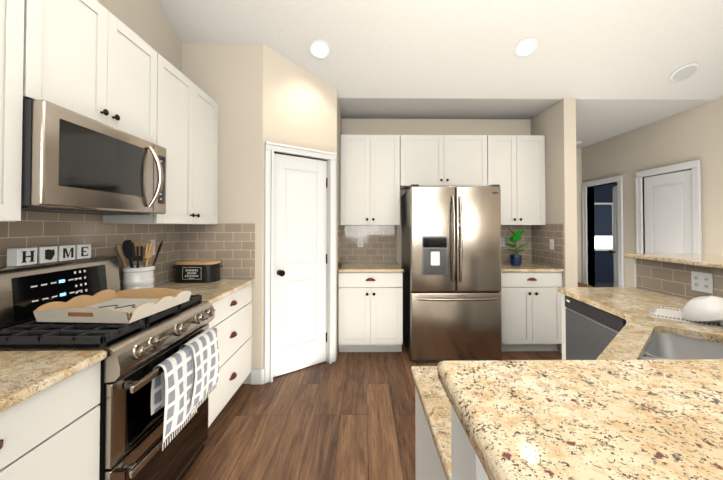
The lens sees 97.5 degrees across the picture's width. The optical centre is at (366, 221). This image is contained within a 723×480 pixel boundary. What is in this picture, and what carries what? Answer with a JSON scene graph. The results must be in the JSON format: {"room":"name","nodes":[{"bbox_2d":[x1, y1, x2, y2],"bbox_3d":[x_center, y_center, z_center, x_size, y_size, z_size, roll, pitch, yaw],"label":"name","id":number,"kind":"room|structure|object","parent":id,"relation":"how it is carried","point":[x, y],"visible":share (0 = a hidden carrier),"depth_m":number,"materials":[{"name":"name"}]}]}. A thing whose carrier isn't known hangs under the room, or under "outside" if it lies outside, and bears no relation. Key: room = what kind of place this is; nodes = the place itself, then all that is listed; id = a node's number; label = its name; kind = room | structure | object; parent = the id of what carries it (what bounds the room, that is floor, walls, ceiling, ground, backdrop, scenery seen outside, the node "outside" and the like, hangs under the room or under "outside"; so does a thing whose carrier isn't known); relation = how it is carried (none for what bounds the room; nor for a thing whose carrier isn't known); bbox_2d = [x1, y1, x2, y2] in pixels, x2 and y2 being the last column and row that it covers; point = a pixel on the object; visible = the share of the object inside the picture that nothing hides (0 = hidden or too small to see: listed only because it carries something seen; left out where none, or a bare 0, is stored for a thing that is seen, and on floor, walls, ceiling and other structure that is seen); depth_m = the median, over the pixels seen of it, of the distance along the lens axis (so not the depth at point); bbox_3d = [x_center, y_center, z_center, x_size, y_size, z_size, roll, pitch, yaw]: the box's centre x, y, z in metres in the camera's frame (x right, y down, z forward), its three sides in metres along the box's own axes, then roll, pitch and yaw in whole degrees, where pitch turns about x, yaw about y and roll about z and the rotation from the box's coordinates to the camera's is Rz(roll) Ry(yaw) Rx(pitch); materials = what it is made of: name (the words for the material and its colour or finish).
{"room":"kitchen","nodes":[
{"label":"kitchen","id":0,"kind":"room"},
{"bbox_2d":[0,0,181,289],"bbox_3d":[-1.642,-0.749,-0.507,0.128,4.218,9.225,0,-1,-1],"label":"wall","id":1,"kind":"structure","parent":0,"point":[148,22],"depth_m":2.09,"materials":[{"name":"grey tile"}]},
{"bbox_2d":[0,0,51,221],"bbox_3d":[-1.429,-0.533,0.780,0.325,1.055,0.923,0,-1,-1],"label":"upper cabinet","id":2,"kind":"object","parent":1,"relation":"attached to","point":[25,25],"depth_m":1.16,"materials":[{"name":"white paint"}]},
{"bbox_2d":[48,0,159,145],"bbox_3d":[-1.438,-0.755,1.563,0.325,0.587,0.758,0,-1,-1],"label":"upper cabinet","id":3,"kind":"object","parent":1,"relation":"attached to","point":[96,60],"depth_m":1.53,"materials":[{"name":"white paint"}]},
{"bbox_2d":[21,99,165,214],"bbox_3d":[-1.372,-0.250,1.556,0.454,0.410,0.752,0,-1,-1],"label":"over-the-range microwave","id":4,"kind":"object","parent":3,"relation":"attached to","point":[74,162],"visible":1,"depth_m":1.37,"materials":[{"name":"silver metal"}]},
{"bbox_2d":[149,240,154,254],"bbox_3d":[-1.609,0.194,2.380,0.006,0.116,0.072,0,-1,-1],"label":"outlet","id":5,"kind":"object","parent":1,"relation":"attached to","point":[152,241],"depth_m":2.39,"materials":[{"name":"white plastic"}]},
{"bbox_2d":[103,55,218,224],"bbox_3d":[-1.447,-0.509,2.323,0.325,1.055,0.892,0,-1,-1],"label":"upper cabinet","id":6,"kind":"object","parent":1,"relation":"attached to","point":[189,117],"depth_m":2.28,"materials":[{"name":"white paint"}]},
{"bbox_2d":[180,43,341,383],"bbox_3d":[-0.966,-0.640,3.396,1.333,4.118,1.233,0,-1,-1],"label":"wall","id":7,"kind":"structure","parent":0,"point":[260,94],"depth_m":2.79,"materials":[{"name":"beige paint"}]},
{"bbox_2d":[251,368,263,384],"bbox_3d":[-0.943,1.344,2.755,0.113,0.130,0.028,0,-1,-1],"label":"baseboard","id":8,"kind":"structure","parent":7,"relation":"attached to","point":[257,376],"depth_m":2.74,"materials":[{"name":"white paint"}]},
{"bbox_2d":[273,153,327,376],"bbox_3d":[-0.632,0.391,3.036,0.482,2.022,0.408,0,-1,-1],"label":"pantry door","id":9,"kind":"structure","parent":7,"relation":"in","point":[300,266],"depth_m":3.03,"materials":[{"name":"white paint"}]},
{"bbox_2d":[264,141,336,382],"bbox_3d":[-0.630,0.355,3.042,0.735,2.117,0.130,1,-1,-39],"label":"door frame","id":10,"kind":"structure","parent":7,"relation":"attached to","point":[271,148],"depth_m":2.90,"materials":[{"name":"white paint"}]},
{"bbox_2d":[181,340,561,479],"bbox_3d":[2.216,1.420,1.493,10.800,0.060,13.200,0,-1,-1],"label":"floor","id":11,"kind":"structure","parent":0,"point":[347,416],"depth_m":2.18,"materials":[{"name":"brown wood"}]},
{"bbox_2d":[0,363,100,479],"bbox_3d":[-1.279,0.936,0.749,0.624,0.884,0.812,0,-1,-1],"label":"base cabinet","id":12,"kind":"object","parent":11,"relation":"on","point":[49,416],"depth_m":0.99,"materials":[{"name":"white paint"}]},
{"bbox_2d":[0,350,106,414],"bbox_3d":[-1.263,0.473,0.315,0.647,0.032,1.697,0,-1,-1],"label":"countertop","id":13,"kind":"structure","parent":12,"relation":"on","point":[24,375],"depth_m":1.01,"materials":[{"name":"beige stone"}]},
{"bbox_2d":[0,255,216,479],"bbox_3d":[-1.236,0.794,1.542,0.724,1.191,0.754,0,-1,-1],"label":"range","id":14,"kind":"object","parent":11,"relation":"on","point":[131,426],"visible":0.46,"depth_m":1.35,"materials":[{"name":"silver metal"}]},
{"bbox_2d":[7,244,90,265],"bbox_3d":[-1.547,0.159,1.571,0.051,0.078,0.377,0,-1,-1],"label":"blocks","id":15,"kind":"object","parent":14,"relation":"on","point":[24,256],"visible":1,"depth_m":1.51,"materials":[{"name":"white wood"}]},
{"bbox_2d":[33,288,190,322],"bbox_3d":[-1.170,0.390,1.521,0.437,0.066,0.432,0,-1,3],"label":"serving tray","id":16,"kind":"object","parent":14,"relation":"on","point":[120,306],"visible":1,"depth_m":1.48,"materials":[{"name":"white wood"}]},
{"bbox_2d":[151,328,218,450],"bbox_3d":[-0.889,0.794,1.592,0.096,0.372,0.477,0,-1,-1],"label":"hanging towels","id":17,"kind":"object","parent":14,"relation":"hanging from","point":[185,381],"visible":0.96,"depth_m":1.52,"materials":[{"name":"white fabric"}]},
{"bbox_2d":[208,287,251,426],"bbox_3d":[-1.298,0.960,2.336,0.624,0.884,0.826,0,-1,-1],"label":"base cabinet","id":18,"kind":"object","parent":11,"relation":"on","point":[232,320],"depth_m":2.32,"materials":[{"name":"white paint"}]},
{"bbox_2d":[154,279,254,303],"bbox_3d":[-1.287,0.504,2.342,0.647,0.032,0.827,0,-1,-1],"label":"countertop","id":19,"kind":"structure","parent":18,"relation":"on","point":[212,292],"depth_m":2.36,"materials":[{"name":"beige stone"}]},
{"bbox_2d":[117,240,162,289],"bbox_3d":[-1.498,0.303,2.084,0.246,0.361,0.247,0,-1,-1],"label":"utensil crock","id":20,"kind":"object","parent":19,"relation":"on","point":[137,276],"visible":0.88,"depth_m":2.02,"materials":[{"name":"white ceramic"}]},
{"bbox_2d":[173,260,222,282],"bbox_3d":[-1.398,0.409,2.636,0.378,0.165,0.198,0,-1,-1],"label":"bin","id":21,"kind":"object","parent":19,"relation":"on","point":[197,271],"visible":1,"depth_m":2.54,"materials":[{"name":"black metal"}]},
{"bbox_2d":[338,274,402,351],"bbox_3d":[0.041,0.980,3.678,0.688,0.884,0.624,0,-1,-1],"label":"base cabinet","id":22,"kind":"object","parent":11,"relation":"on","point":[370,307],"depth_m":3.37,"materials":[{"name":"white paint"}]},
{"bbox_2d":[338,263,403,273],"bbox_3d":[0.047,0.524,3.674,0.698,0.032,0.647,0,-1,-1],"label":"countertop","id":23,"kind":"structure","parent":22,"relation":"on","point":[346,268],"depth_m":3.42,"materials":[{"name":"beige stone"}]},
{"bbox_2d":[414,381,446,479],"bbox_3d":[0.427,0.938,0.751,0.537,0.882,0.506,0,-1,-1],"label":"base cabinet","id":24,"kind":"object","parent":11,"relation":"on","point":[427,466],"depth_m":0.86,"materials":[{"name":"paint"}]},
{"bbox_2d":[411,317,722,479],"bbox_3d":[1.082,0.484,1.055,1.874,0.032,1.088,0,-1,-1],"label":"countertop","id":25,"kind":"structure","parent":24,"relation":"on","point":[639,334],"depth_m":1.20,"materials":[{"name":"beige stone"}]},
{"bbox_2d":[435,353,722,479],"bbox_3d":[1.299,0.220,0.269,2.382,0.032,0.457,0,-1,-1],"label":"countertop","id":26,"kind":"structure","parent":24,"relation":"on","point":[612,416],"depth_m":0.34,"materials":[{"name":"beige stone"}]},
{"bbox_2d":[557,285,690,316],"bbox_3d":[1.675,0.499,1.986,0.666,0.032,0.759,0,-1,-1],"label":"countertop","id":27,"kind":"structure","parent":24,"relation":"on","point":[618,301],"depth_m":1.99,"materials":[{"name":"beige stone"}]},
{"bbox_2d":[647,306,722,327],"bbox_3d":[1.681,0.472,1.524,0.310,0.004,0.474,1,-1,-43],"label":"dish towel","id":28,"kind":"object","parent":27,"relation":"on","point":[668,313],"visible":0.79,"depth_m":1.58,"materials":[{"name":"white fabric"}]},
{"bbox_2d":[682,295,722,326],"bbox_3d":[1.651,0.407,1.431,0.262,0.123,0.319,0,-1,-1],"label":"bowls","id":29,"kind":"object","parent":28,"relation":"on","point":[704,308],"visible":1,"depth_m":1.46,"materials":[{"name":"ceramic"}]},
{"bbox_2d":[624,253,722,268],"bbox_3d":[2.209,0.238,1.448,0.535,0.032,1.874,0,-1,-1],"label":"countertop","id":30,"kind":"structure","parent":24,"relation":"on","point":[705,261],"depth_m":2.06,"materials":[{"name":"beige stone"}]},
{"bbox_2d":[401,184,501,361],"bbox_3d":[0.898,0.524,3.550,0.910,1.792,0.876,0,-1,-1],"label":"fridge","id":31,"kind":"object","parent":11,"relation":"on","point":[451,251],"visible":1,"depth_m":3.18,"materials":[{"name":"silver metal"}]},
{"bbox_2d":[500,274,561,350],"bbox_3d":[1.768,0.981,3.698,0.662,0.884,0.624,0,-1,-1],"label":"base cabinet","id":32,"kind":"object","parent":11,"relation":"on","point":[531,320],"depth_m":3.39,"materials":[{"name":"white paint"}]},
{"bbox_2d":[501,262,563,273],"bbox_3d":[1.762,0.525,3.695,0.674,0.032,0.647,0,-1,-1],"label":"countertop","id":33,"kind":"structure","parent":32,"relation":"on","point":[506,267],"depth_m":3.40,"materials":[{"name":"beige stone"}]},
{"bbox_2d":[505,228,529,265],"bbox_3d":[1.743,0.292,3.715,0.296,0.431,0.281,0,-1,-1],"label":"potted plant","id":34,"kind":"object","parent":33,"relation":"on","point":[515,259],"visible":1,"depth_m":3.67,"materials":[{"name":"green plant"}]},
{"bbox_2d":[565,295,625,359],"bbox_3d":[1.687,0.961,1.962,0.574,0.871,0.596,0,-1,6],"label":"dishwasher","id":35,"kind":"object","parent":11,"relation":"on","point":[592,332],"visible":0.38,"depth_m":2.02,"materials":[{"name":"black metal"}]},
{"bbox_2d":[341,119,531,265],"bbox_3d":[0.237,0.009,4.073,3.995,2.840,0.128,0,-1,-1],"label":"wall","id":36,"kind":"structure","parent":0,"point":[381,243],"depth_m":4.03,"materials":[{"name":"beige paint"}]},
{"bbox_2d":[357,238,362,246],"bbox_3d":[-0.076,0.262,3.997,0.072,0.116,0.008,0,-1,-1],"label":"outlet","id":37,"kind":"object","parent":36,"relation":"attached to","point":[359,242],"depth_m":4.00,"materials":[{"name":"white plastic"}]},
{"bbox_2d":[340,135,407,224],"bbox_3d":[0.076,-0.486,3.850,0.760,1.055,0.325,0,-1,-1],"label":"upper cabinet","id":38,"kind":"object","parent":36,"relation":"attached to","point":[378,173],"depth_m":3.69,"materials":[{"name":"white paint"}]},
{"bbox_2d":[408,135,487,188],"bbox_3d":[0.905,-0.715,3.864,1.021,0.597,0.325,0,-1,-1],"label":"upper cabinet","id":39,"kind":"object","parent":36,"relation":"attached to","point":[433,160],"depth_m":3.71,"materials":[{"name":"white paint"}]},
{"bbox_2d":[501,237,504,246],"bbox_3d":[1.718,0.258,4.018,0.072,0.116,0.008,0,-1,-1],"label":"outlet","id":40,"kind":"object","parent":36,"relation":"attached to","point":[502,238],"depth_m":4.02,"materials":[{"name":"white plastic"}]},
{"bbox_2d":[488,135,545,224],"bbox_3d":[1.726,-0.486,3.870,0.743,1.055,0.325,0,-1,-1],"label":"upper cabinet","id":41,"kind":"object","parent":36,"relation":"attached to","point":[516,163],"depth_m":3.71,"materials":[{"name":"white paint"}]},
{"bbox_2d":[158,0,722,147],"bbox_3d":[2.216,-2.098,1.547,10.800,1.498,13.200,0,-1,-1],"label":"ceiling","id":42,"kind":"structure","parent":0,"point":[611,66],"depth_m":2.88,"materials":[{"name":"paint"}]},
{"bbox_2d":[309,39,330,58],"bbox_3d":[-0.418,-1.549,2.855,0.196,0.080,0.183,0,-1,-1],"label":"recessed light","id":43,"kind":"object","parent":42,"relation":"in","point":[319,49],"visible":1,"depth_m":2.85,"materials":[{"name":"white plastic"}]},
{"bbox_2d":[514,37,537,56],"bbox_3d":[1.432,-1.563,2.845,0.196,0.080,0.183,0,-1,-1],"label":"recessed light","id":44,"kind":"object","parent":42,"relation":"in","point":[525,47],"visible":1,"depth_m":2.84,"materials":[{"name":"white plastic"}]},
{"bbox_2d":[669,63,699,81],"bbox_3d":[3.111,-1.458,3.103,0.220,0.091,0.205,0,-1,-1],"label":"recessed light","id":45,"kind":"object","parent":42,"relation":"in","point":[684,72],"visible":1,"depth_m":3.09,"materials":[{"name":"white plastic"}]},
{"bbox_2d":[531,98,577,352],"bbox_3d":[2.161,-0.109,4.497,0.138,3.090,2.240,0,-1,-1],"label":"wall column","id":46,"kind":"structure","parent":0,"point":[555,124],"depth_m":3.45,"materials":[{"name":"beige paint"}]},
{"bbox_2d":[550,239,553,249],"bbox_3d":[2.098,0.256,3.590,0.008,0.116,0.072,0,-1,-1],"label":"outlet","id":47,"kind":"object","parent":46,"relation":"attached to","point":[551,240],"depth_m":3.57,"materials":[{"name":"white plastic"}]},
{"bbox_2d":[576,148,582,282],"bbox_3d":[2.992,0.032,5.585,1.550,2.840,0.120,0,-1,-1],"label":"wall","id":48,"kind":"structure","parent":0,"point":[579,215],"depth_m":5.54,"materials":[{"name":"beige paint"}]},
{"bbox_2d":[578,282,592,286],"bbox_3d":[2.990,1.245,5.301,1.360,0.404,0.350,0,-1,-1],"label":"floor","id":49,"kind":"structure","parent":0,"point":[582,285],"depth_m":5.18,"materials":[{"name":"brown wood"}]},
{"bbox_2d":[594,183,616,286],"bbox_3d":[5.672,0.089,6.006,3.580,2.740,3.700,0,-1,-1],"label":"wall","id":50,"kind":"structure","parent":0,"point":[604,270],"depth_m":7.75,"materials":[{"name":"paint"}]},
{"bbox_2d":[594,203,612,250],"bbox_3d":[5.691,0.120,7.731,0.680,1.170,0.041,0,-1,-1],"label":"bedroom window","id":51,"kind":"structure","parent":50,"relation":"in","point":[603,218],"depth_m":7.71,"materials":[{"name":"glass"}]},
{"bbox_2d":[581,95,722,286],"bbox_3d":[3.900,-0.737,0.296,0.140,4.218,10.700,0,-1,-1],"label":"wall","id":52,"kind":"structure","parent":0,"point":[695,133],"depth_m":4.00,"materials":[{"name":"beige paint"}]},
{"bbox_2d":[609,186,618,286],"bbox_3d":[4.048,0.421,5.035,0.296,2.022,0.609,0,-1,-1],"label":"bedroom door","id":53,"kind":"structure","parent":52,"relation":"in","point":[615,235],"depth_m":5.24,"materials":[{"name":"white paint"}]},
{"bbox_2d":[582,160,701,286],"bbox_3d":[3.825,0.374,4.532,0.150,2.125,1.905,0,-1,-1],"label":"trim","id":54,"kind":"structure","parent":52,"relation":"attached to","point":[694,165],"depth_m":4.65,"materials":[{"name":"white paint"}]},
{"bbox_2d":[644,170,692,252],"bbox_3d":[3.778,0.405,3.992,0.110,2.022,0.654,0,-1,-1],"label":"closet door","id":55,"kind":"structure","parent":52,"relation":"in","point":[668,210],"depth_m":3.97,"materials":[{"name":"white paint"}]},
{"bbox_2d":[691,271,712,293],"bbox_3d":[2.006,0.361,1.897,0.008,0.116,0.120,0,-1,-1],"label":"outlet","id":56,"kind":"object","parent":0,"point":[701,282],"visible":1,"depth_m":1.89,"materials":[{"name":"white plastic"}]}
]}

